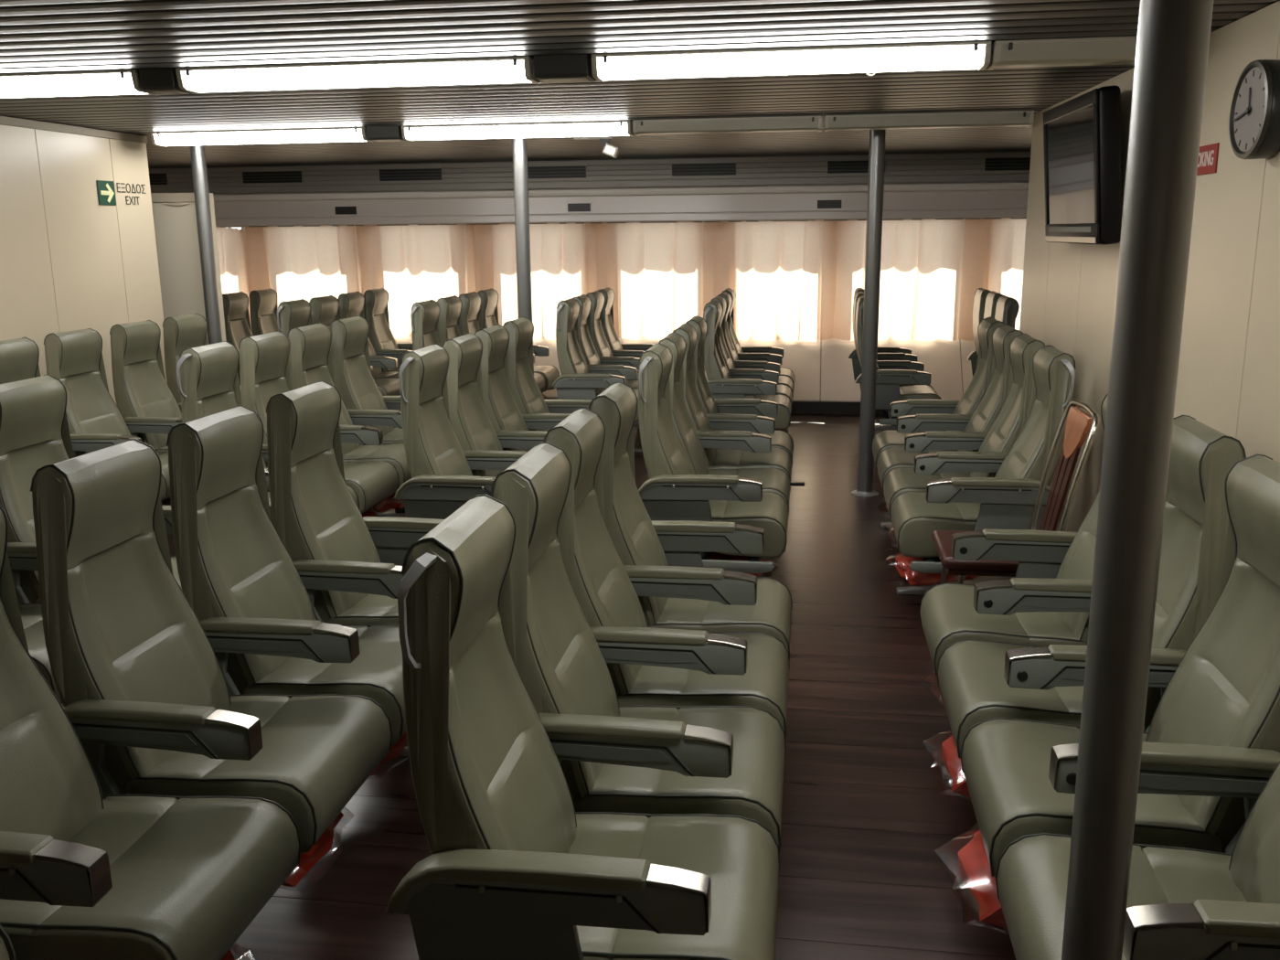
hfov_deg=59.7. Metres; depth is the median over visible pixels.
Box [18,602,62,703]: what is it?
passenger seat
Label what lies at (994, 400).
passenger seat
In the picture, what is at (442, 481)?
passenger seat
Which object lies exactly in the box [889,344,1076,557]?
passenger seat
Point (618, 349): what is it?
passenger seat
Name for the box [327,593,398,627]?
seat cushion
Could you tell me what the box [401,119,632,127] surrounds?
tube
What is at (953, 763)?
jacket
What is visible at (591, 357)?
passenger seat
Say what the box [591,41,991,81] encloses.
ceiling light
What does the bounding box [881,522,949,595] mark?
frame
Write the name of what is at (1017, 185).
trim
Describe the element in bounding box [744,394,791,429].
seat cushion
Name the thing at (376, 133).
box
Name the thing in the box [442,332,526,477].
passenger seat
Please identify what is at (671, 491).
passenger seat
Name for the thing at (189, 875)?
seat cushion
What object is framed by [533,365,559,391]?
seat cushion
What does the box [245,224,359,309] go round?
window curtain
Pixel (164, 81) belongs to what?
box
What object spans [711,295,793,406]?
passenger seat
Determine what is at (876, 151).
steel post
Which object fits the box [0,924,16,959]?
passenger seat
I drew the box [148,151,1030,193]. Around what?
trim
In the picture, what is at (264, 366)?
passenger seat
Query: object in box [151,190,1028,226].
trim
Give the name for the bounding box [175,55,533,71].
tube
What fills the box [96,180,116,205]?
arrow sign
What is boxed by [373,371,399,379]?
seat cushion
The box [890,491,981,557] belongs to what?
seat cushion
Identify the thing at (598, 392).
headrest cover
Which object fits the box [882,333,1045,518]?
passenger seat
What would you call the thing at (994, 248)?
window curtain
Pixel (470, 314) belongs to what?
passenger seat
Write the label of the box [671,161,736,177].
air vent
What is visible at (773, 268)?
window curtain
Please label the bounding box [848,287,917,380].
passenger seat
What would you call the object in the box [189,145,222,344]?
steel post
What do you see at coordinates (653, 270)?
window curtain
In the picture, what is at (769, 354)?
passenger seat
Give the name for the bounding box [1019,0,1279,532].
wall
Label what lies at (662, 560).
passenger seat
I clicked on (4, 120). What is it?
trim
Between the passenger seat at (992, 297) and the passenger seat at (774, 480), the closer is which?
the passenger seat at (774, 480)
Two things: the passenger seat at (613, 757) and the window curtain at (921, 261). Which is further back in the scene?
the window curtain at (921, 261)
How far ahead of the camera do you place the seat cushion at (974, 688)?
2.86 m
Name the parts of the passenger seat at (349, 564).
backrest, panel, armrest, panel, armrest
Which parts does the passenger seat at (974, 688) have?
armrest, panel, backrest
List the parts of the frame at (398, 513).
leg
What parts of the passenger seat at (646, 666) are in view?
backrest, panel, armrest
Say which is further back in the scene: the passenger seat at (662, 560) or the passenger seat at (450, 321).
the passenger seat at (450, 321)
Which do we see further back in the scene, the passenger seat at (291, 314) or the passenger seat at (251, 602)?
the passenger seat at (291, 314)
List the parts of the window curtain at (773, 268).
curtain rail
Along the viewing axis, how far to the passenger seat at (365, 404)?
6.44 m
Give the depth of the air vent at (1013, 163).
9.10 m
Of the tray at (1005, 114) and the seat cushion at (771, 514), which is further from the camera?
the tray at (1005, 114)
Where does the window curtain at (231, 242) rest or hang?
hanging from the wall at (243, 229)
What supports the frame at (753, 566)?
on the floor
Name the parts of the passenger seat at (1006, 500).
armrest, panel, armrest, panel, backrest, grab handle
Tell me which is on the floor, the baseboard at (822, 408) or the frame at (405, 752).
the frame at (405, 752)
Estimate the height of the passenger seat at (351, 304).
0.852 m
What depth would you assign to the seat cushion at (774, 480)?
5.40 m
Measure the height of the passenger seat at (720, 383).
0.853 m
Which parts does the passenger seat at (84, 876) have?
panel, backrest, armrest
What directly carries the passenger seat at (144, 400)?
on the frame
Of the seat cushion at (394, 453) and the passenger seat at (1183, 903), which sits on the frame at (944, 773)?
the passenger seat at (1183, 903)
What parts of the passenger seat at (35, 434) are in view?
armrest, panel, backrest, armrest, panel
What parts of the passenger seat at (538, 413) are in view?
backrest, panel, armrest, panel, armrest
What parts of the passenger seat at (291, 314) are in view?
grab handle, backrest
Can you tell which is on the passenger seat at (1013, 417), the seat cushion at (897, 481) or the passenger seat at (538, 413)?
the seat cushion at (897, 481)
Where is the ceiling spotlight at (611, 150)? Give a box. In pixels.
[573,136,619,158]
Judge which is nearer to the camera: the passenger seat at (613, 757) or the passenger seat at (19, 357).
the passenger seat at (613, 757)
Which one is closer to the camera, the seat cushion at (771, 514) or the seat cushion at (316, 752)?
the seat cushion at (316, 752)
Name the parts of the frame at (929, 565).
plate, rail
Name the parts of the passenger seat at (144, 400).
panel, armrest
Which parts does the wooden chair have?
leg, leg, seat, seat, panel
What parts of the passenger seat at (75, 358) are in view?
backrest, panel, armrest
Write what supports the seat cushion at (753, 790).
on the passenger seat at (613, 757)
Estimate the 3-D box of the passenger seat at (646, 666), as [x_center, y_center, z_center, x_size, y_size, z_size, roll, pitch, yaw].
[0.088,0.254,2.997,0.627,0.849,0.524,1,13,8]
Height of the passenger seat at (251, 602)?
0.851 m
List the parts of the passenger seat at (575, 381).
grab handle, backrest, panel, armrest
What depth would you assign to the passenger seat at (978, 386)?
6.26 m
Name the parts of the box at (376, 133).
plate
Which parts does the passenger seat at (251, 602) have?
backrest, panel, armrest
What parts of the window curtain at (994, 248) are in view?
curtain rail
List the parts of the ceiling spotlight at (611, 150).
mount plate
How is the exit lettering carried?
attached to the wall at (69, 261)
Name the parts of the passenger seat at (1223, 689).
armrest, panel, backrest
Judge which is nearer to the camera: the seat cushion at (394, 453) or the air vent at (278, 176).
the seat cushion at (394, 453)
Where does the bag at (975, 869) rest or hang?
hanging from the frame at (944, 773)
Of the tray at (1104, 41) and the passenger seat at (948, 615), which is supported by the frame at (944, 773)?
the passenger seat at (948, 615)
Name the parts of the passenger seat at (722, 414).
backrest, panel, panel, armrest, armrest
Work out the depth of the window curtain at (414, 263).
10.64 m
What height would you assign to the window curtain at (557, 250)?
1.094 m
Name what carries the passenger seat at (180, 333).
on the frame
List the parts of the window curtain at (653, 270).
curtain rail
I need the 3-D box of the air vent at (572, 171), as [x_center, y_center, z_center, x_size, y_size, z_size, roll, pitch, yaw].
[-0.730,-2.661,9.648,0.549,0.114,0.010,1,13,8]
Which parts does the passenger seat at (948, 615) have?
armrest, panel, backrest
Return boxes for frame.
[376,503,406,517]
[398,740,409,756]
[633,420,642,451]
[701,481,804,573]
[874,411,897,429]
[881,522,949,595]
[941,766,951,778]
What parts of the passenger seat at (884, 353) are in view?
backrest, panel, armrest, panel, armrest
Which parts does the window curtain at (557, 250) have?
curtain rail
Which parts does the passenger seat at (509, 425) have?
panel, armrest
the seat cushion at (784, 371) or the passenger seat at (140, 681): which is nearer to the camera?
the passenger seat at (140, 681)
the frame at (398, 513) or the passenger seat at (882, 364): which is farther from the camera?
the passenger seat at (882, 364)
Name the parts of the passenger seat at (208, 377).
grab handle, backrest, armrest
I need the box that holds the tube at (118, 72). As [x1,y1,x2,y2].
[0,69,138,76]
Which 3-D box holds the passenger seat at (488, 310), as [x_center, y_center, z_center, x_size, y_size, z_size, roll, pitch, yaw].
[-1.056,-1.216,9.631,0.624,0.852,0.588,1,13,8]
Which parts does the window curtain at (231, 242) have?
curtain rail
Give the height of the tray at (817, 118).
0.012 m
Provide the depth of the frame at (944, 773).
3.36 m
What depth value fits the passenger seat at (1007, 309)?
7.74 m
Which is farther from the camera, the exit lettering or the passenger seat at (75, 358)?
the exit lettering
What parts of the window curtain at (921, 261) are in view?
curtain rail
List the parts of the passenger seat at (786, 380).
backrest, panel, armrest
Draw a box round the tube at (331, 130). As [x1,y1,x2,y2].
[150,127,366,134]
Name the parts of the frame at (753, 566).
rail, plate, rail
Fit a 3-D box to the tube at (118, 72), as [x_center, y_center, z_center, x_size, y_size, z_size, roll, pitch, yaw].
[-2.503,-1.541,4.290,1.325,0.012,0.170,1,13,8]
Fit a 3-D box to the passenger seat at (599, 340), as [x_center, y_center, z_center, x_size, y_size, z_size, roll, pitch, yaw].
[-0.118,-1.101,9.076,0.611,0.852,0.524,1,13,8]
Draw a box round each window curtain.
[215,225,251,327]
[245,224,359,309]
[354,224,465,338]
[465,222,586,340]
[585,221,702,340]
[702,219,821,341]
[820,218,963,341]
[958,217,1026,341]
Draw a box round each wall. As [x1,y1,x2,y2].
[0,120,167,404]
[150,192,226,344]
[242,218,965,331]
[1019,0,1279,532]
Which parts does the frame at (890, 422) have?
plate, leg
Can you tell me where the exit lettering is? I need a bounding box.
[116,182,146,204]
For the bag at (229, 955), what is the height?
0.134 m
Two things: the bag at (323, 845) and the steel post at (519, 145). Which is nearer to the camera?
the bag at (323, 845)
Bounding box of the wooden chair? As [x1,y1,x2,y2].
[931,399,1099,584]
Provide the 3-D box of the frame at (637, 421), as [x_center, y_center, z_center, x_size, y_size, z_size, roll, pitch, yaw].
[-0.096,-0.488,8.967,0.420,0.292,2.148,1,13,8]
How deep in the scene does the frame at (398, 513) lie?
6.49 m
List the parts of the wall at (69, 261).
wall panel, wall panel, wall panel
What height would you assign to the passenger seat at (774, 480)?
0.851 m
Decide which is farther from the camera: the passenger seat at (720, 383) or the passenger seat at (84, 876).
the passenger seat at (720, 383)
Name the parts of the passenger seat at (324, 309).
backrest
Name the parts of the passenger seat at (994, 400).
armrest, panel, backrest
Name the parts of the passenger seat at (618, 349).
backrest, panel, armrest, panel, armrest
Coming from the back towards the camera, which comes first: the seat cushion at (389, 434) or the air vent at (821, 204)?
the air vent at (821, 204)
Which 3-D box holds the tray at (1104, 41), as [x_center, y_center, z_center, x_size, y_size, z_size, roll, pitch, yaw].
[1.482,-1.448,3.702,0.615,0.012,0.170,1,13,8]
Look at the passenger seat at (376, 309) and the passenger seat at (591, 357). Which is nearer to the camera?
the passenger seat at (591, 357)
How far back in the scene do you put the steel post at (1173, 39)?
1.34 m
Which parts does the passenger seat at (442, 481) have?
grab handle, backrest, armrest, panel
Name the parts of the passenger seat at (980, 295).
panel, backrest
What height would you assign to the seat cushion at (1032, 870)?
0.176 m
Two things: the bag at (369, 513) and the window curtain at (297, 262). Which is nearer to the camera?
the bag at (369, 513)
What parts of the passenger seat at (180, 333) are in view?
backrest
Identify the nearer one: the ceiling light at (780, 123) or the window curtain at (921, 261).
the ceiling light at (780, 123)
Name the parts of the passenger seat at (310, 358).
backrest, panel, armrest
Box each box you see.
[138,67,193,95]
[366,126,406,141]
[533,53,596,83]
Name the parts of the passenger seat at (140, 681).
backrest, panel, armrest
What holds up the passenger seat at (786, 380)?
on the frame
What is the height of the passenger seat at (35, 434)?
0.853 m
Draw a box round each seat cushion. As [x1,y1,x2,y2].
[0,796,298,959]
[127,695,391,853]
[154,446,168,451]
[157,451,170,501]
[244,625,405,745]
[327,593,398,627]
[342,442,411,488]
[343,460,398,514]
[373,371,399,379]
[373,378,400,395]
[383,427,404,444]
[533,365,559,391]
[533,373,545,394]
[568,813,778,959]
[573,706,785,845]
[596,380,638,390]
[618,632,789,730]
[647,577,791,650]
[707,448,791,478]
[707,468,789,504]
[708,492,788,558]
[716,430,793,457]
[744,384,792,404]
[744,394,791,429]
[778,367,794,383]
[778,375,793,393]
[872,429,956,463]
[876,447,954,487]
[882,384,940,411]
[883,467,970,512]
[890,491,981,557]
[920,583,1087,672]
[938,640,1144,758]
[961,719,1222,878]
[996,834,1247,959]
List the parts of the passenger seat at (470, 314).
backrest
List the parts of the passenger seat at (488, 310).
backrest, armrest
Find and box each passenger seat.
[0,336,40,383]
[0,374,181,605]
[0,504,301,959]
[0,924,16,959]
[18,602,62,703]
[30,438,392,853]
[43,328,170,501]
[109,320,182,451]
[162,313,241,412]
[166,405,405,745]
[176,341,359,525]
[222,291,253,384]
[238,330,399,514]
[249,288,278,336]
[265,380,444,627]
[277,298,383,395]
[287,322,411,488]
[309,295,400,395]
[330,315,404,444]
[337,291,399,379]
[363,288,413,372]
[385,494,780,959]
[394,343,495,519]
[410,299,440,351]
[437,295,462,346]
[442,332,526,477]
[458,291,545,394]
[474,324,547,452]
[477,288,559,391]
[490,441,786,853]
[502,316,592,431]
[543,407,789,737]
[551,298,638,422]
[573,294,638,390]
[586,290,639,380]
[587,382,792,660]
[598,287,653,372]
[637,342,789,558]
[659,331,790,510]
[672,322,792,481]
[685,315,793,462]
[703,299,791,429]
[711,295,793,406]
[718,291,794,396]
[723,288,795,386]
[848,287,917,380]
[853,290,932,387]
[854,295,941,411]
[871,316,1004,467]
[876,324,1023,491]
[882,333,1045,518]
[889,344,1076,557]
[919,393,1108,676]
[936,415,1246,758]
[960,453,1279,878]
[967,288,991,376]
[983,290,1002,319]
[994,295,1019,328]
[995,741,1279,959]
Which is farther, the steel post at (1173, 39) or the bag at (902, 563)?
the bag at (902, 563)
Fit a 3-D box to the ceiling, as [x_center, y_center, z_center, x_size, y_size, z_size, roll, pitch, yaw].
[-0.848,-1.548,3.948,9.500,0.120,13.240,1,13,8]
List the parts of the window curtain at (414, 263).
curtain rail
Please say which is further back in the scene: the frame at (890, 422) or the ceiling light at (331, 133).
the frame at (890, 422)
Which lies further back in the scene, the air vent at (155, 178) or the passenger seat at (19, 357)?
the air vent at (155, 178)
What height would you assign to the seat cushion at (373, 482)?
0.176 m
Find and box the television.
[1043,85,1121,245]
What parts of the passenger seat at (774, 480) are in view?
backrest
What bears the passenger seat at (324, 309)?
on the frame
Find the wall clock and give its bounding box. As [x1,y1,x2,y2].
[1228,59,1279,159]
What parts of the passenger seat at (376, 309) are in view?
panel, armrest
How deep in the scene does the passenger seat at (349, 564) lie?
3.50 m
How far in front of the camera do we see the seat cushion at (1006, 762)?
2.34 m
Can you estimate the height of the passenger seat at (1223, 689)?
0.852 m
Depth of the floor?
3.25 m
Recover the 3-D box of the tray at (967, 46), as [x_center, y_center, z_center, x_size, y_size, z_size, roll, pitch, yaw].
[0.506,-1.471,3.846,1.340,0.012,0.170,1,13,8]
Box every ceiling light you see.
[0,69,159,97]
[150,127,373,146]
[175,55,540,93]
[401,119,634,140]
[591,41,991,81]
[632,115,822,136]
[824,110,1034,131]
[986,35,1137,70]
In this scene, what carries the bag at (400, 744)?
hanging from the frame at (405, 752)
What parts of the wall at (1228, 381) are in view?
wall panel, wall panel, wall panel, wall panel, wall panel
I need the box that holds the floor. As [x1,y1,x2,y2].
[61,414,1223,959]
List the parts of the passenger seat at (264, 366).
panel, backrest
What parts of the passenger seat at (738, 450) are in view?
backrest, panel, armrest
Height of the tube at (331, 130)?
0.012 m
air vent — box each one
[149,172,168,185]
[241,170,303,184]
[333,205,358,215]
[378,167,442,181]
[527,164,586,179]
[566,202,591,213]
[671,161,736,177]
[815,198,842,209]
[826,159,885,174]
[983,156,1030,171]
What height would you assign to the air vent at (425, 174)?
0.114 m
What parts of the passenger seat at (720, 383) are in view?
grab handle, backrest, panel, armrest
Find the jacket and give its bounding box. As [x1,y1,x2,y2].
[941,736,970,797]
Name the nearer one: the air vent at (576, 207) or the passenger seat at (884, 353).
the passenger seat at (884, 353)
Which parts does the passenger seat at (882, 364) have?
backrest, panel, armrest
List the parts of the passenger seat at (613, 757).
backrest, panel, armrest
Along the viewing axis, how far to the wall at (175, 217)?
7.45 m
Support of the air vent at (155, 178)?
attached to the wall at (243, 229)
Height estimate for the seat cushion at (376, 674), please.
0.176 m
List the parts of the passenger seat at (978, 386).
armrest, panel, backrest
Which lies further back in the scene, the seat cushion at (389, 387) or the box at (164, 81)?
the seat cushion at (389, 387)
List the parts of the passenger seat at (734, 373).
backrest, panel, armrest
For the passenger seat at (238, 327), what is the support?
on the frame
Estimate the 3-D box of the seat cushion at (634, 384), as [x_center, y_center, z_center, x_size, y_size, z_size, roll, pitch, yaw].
[-0.106,-0.661,8.655,0.440,0.176,0.464,1,13,8]
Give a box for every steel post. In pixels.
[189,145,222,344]
[512,138,533,366]
[851,129,885,497]
[1061,0,1213,959]
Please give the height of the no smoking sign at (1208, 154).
0.090 m
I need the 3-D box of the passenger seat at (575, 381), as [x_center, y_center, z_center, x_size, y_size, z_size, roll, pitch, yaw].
[-0.281,-0.872,8.052,0.624,0.854,0.528,1,13,8]
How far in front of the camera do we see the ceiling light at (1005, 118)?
5.96 m
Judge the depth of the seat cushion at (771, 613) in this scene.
3.46 m
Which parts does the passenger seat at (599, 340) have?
backrest, panel, armrest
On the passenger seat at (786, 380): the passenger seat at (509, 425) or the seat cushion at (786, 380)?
the seat cushion at (786, 380)
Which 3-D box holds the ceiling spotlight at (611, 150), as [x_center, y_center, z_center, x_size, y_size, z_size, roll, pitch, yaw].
[-0.283,-2.166,7.275,0.298,0.132,0.084,1,13,8]
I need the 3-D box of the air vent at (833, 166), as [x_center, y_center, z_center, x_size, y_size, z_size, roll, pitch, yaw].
[1.798,-2.603,9.275,0.483,0.114,0.010,1,13,8]
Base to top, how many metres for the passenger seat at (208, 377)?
0.853 m
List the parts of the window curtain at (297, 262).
curtain rail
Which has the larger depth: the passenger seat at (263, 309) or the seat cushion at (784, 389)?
the passenger seat at (263, 309)
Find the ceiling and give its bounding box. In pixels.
[0,0,1279,168]
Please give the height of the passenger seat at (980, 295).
0.852 m
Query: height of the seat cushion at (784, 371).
0.176 m
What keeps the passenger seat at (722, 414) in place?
on the frame at (753, 566)
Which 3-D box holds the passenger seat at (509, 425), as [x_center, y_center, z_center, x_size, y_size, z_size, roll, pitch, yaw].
[-0.514,-0.368,5.809,0.618,0.851,0.524,1,13,8]
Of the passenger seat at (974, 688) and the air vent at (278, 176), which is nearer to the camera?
the passenger seat at (974, 688)
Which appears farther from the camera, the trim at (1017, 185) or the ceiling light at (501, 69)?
the trim at (1017, 185)
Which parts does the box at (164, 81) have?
plate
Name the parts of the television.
control panel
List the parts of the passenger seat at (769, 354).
backrest, panel, panel, armrest, armrest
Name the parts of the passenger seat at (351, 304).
backrest, panel, armrest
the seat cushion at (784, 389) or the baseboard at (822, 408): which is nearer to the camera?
the seat cushion at (784, 389)
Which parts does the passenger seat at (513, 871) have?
grab handle, backrest, panel, armrest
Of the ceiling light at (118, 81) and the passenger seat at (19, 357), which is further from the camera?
the passenger seat at (19, 357)
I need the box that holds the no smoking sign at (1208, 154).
[1196,142,1219,175]
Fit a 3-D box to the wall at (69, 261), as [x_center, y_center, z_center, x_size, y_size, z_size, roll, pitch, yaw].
[-3.739,-0.031,2.647,0.070,2.220,9.220,1,13,8]
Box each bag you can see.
[221,949,234,959]
[281,811,343,887]
[362,509,377,517]
[370,491,404,511]
[370,731,406,775]
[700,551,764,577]
[894,554,976,585]
[958,829,1007,929]
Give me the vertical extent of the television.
0.591 m
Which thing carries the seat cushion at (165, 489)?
on the passenger seat at (75, 358)
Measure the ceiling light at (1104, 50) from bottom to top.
0.074 m
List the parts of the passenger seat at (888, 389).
grab handle, backrest, panel, armrest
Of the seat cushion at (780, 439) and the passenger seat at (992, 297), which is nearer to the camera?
the seat cushion at (780, 439)
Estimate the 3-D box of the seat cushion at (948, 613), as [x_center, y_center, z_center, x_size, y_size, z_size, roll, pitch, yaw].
[1.121,0.480,3.481,0.440,0.176,0.464,1,13,8]
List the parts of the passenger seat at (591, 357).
backrest, panel, armrest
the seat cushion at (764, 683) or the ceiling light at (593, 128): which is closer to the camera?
the seat cushion at (764, 683)
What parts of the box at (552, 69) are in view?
plate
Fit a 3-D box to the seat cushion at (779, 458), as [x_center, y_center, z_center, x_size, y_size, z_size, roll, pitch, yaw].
[0.573,-0.043,5.855,0.440,0.176,0.464,1,13,8]
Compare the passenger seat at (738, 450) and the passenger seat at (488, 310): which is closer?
the passenger seat at (738, 450)
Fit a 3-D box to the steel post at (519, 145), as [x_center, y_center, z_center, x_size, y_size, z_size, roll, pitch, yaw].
[-0.728,-1.056,7.065,0.170,2.240,0.170,1,13,8]
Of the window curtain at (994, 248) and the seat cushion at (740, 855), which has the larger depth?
the window curtain at (994, 248)
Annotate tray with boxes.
[591,41,991,57]
[632,115,822,122]
[824,110,1034,118]
[991,35,1137,48]
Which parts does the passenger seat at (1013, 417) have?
armrest, panel, backrest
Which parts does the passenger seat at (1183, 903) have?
armrest, panel, armrest, panel, backrest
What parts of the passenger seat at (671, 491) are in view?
grab handle, backrest, panel, armrest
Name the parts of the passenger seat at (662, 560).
backrest, panel, armrest, panel, armrest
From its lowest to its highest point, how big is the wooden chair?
1.001 m
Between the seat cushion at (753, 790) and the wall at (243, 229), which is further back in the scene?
the wall at (243, 229)
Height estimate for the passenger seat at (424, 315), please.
0.852 m
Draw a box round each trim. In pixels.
[0,115,147,143]
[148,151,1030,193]
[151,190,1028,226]
[213,181,1028,202]
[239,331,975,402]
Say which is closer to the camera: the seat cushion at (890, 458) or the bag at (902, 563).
the bag at (902, 563)
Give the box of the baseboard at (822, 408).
[544,398,885,415]
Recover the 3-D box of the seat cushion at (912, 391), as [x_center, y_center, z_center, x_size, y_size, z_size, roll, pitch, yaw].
[1.977,-0.582,8.209,0.440,0.176,0.464,1,13,8]
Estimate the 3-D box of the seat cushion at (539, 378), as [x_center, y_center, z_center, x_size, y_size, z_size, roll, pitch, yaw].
[-1.042,-0.768,9.178,0.440,0.176,0.464,1,13,8]
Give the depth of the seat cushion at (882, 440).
6.32 m
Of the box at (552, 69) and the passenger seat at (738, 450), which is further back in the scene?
the passenger seat at (738, 450)
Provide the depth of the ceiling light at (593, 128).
6.29 m
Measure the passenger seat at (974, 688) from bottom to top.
0.851 m
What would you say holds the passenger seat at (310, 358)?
on the frame at (398, 513)
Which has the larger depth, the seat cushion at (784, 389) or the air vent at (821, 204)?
the air vent at (821, 204)
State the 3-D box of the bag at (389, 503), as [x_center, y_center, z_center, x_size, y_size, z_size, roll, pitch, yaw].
[-1.445,0.090,6.151,0.395,0.134,0.388,-9,15,-34]
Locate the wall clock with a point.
(1254, 113)
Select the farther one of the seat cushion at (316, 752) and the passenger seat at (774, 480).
the passenger seat at (774, 480)
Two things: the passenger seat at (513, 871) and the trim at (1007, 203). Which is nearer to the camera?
the passenger seat at (513, 871)
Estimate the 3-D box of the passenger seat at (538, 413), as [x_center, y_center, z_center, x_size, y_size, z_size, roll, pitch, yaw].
[-0.434,-0.491,6.352,0.624,0.852,0.588,1,13,8]
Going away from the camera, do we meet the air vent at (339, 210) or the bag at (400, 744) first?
the bag at (400, 744)
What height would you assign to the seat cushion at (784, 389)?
0.176 m
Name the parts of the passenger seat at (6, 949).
backrest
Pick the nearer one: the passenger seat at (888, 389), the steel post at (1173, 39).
the steel post at (1173, 39)
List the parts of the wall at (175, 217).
handle, door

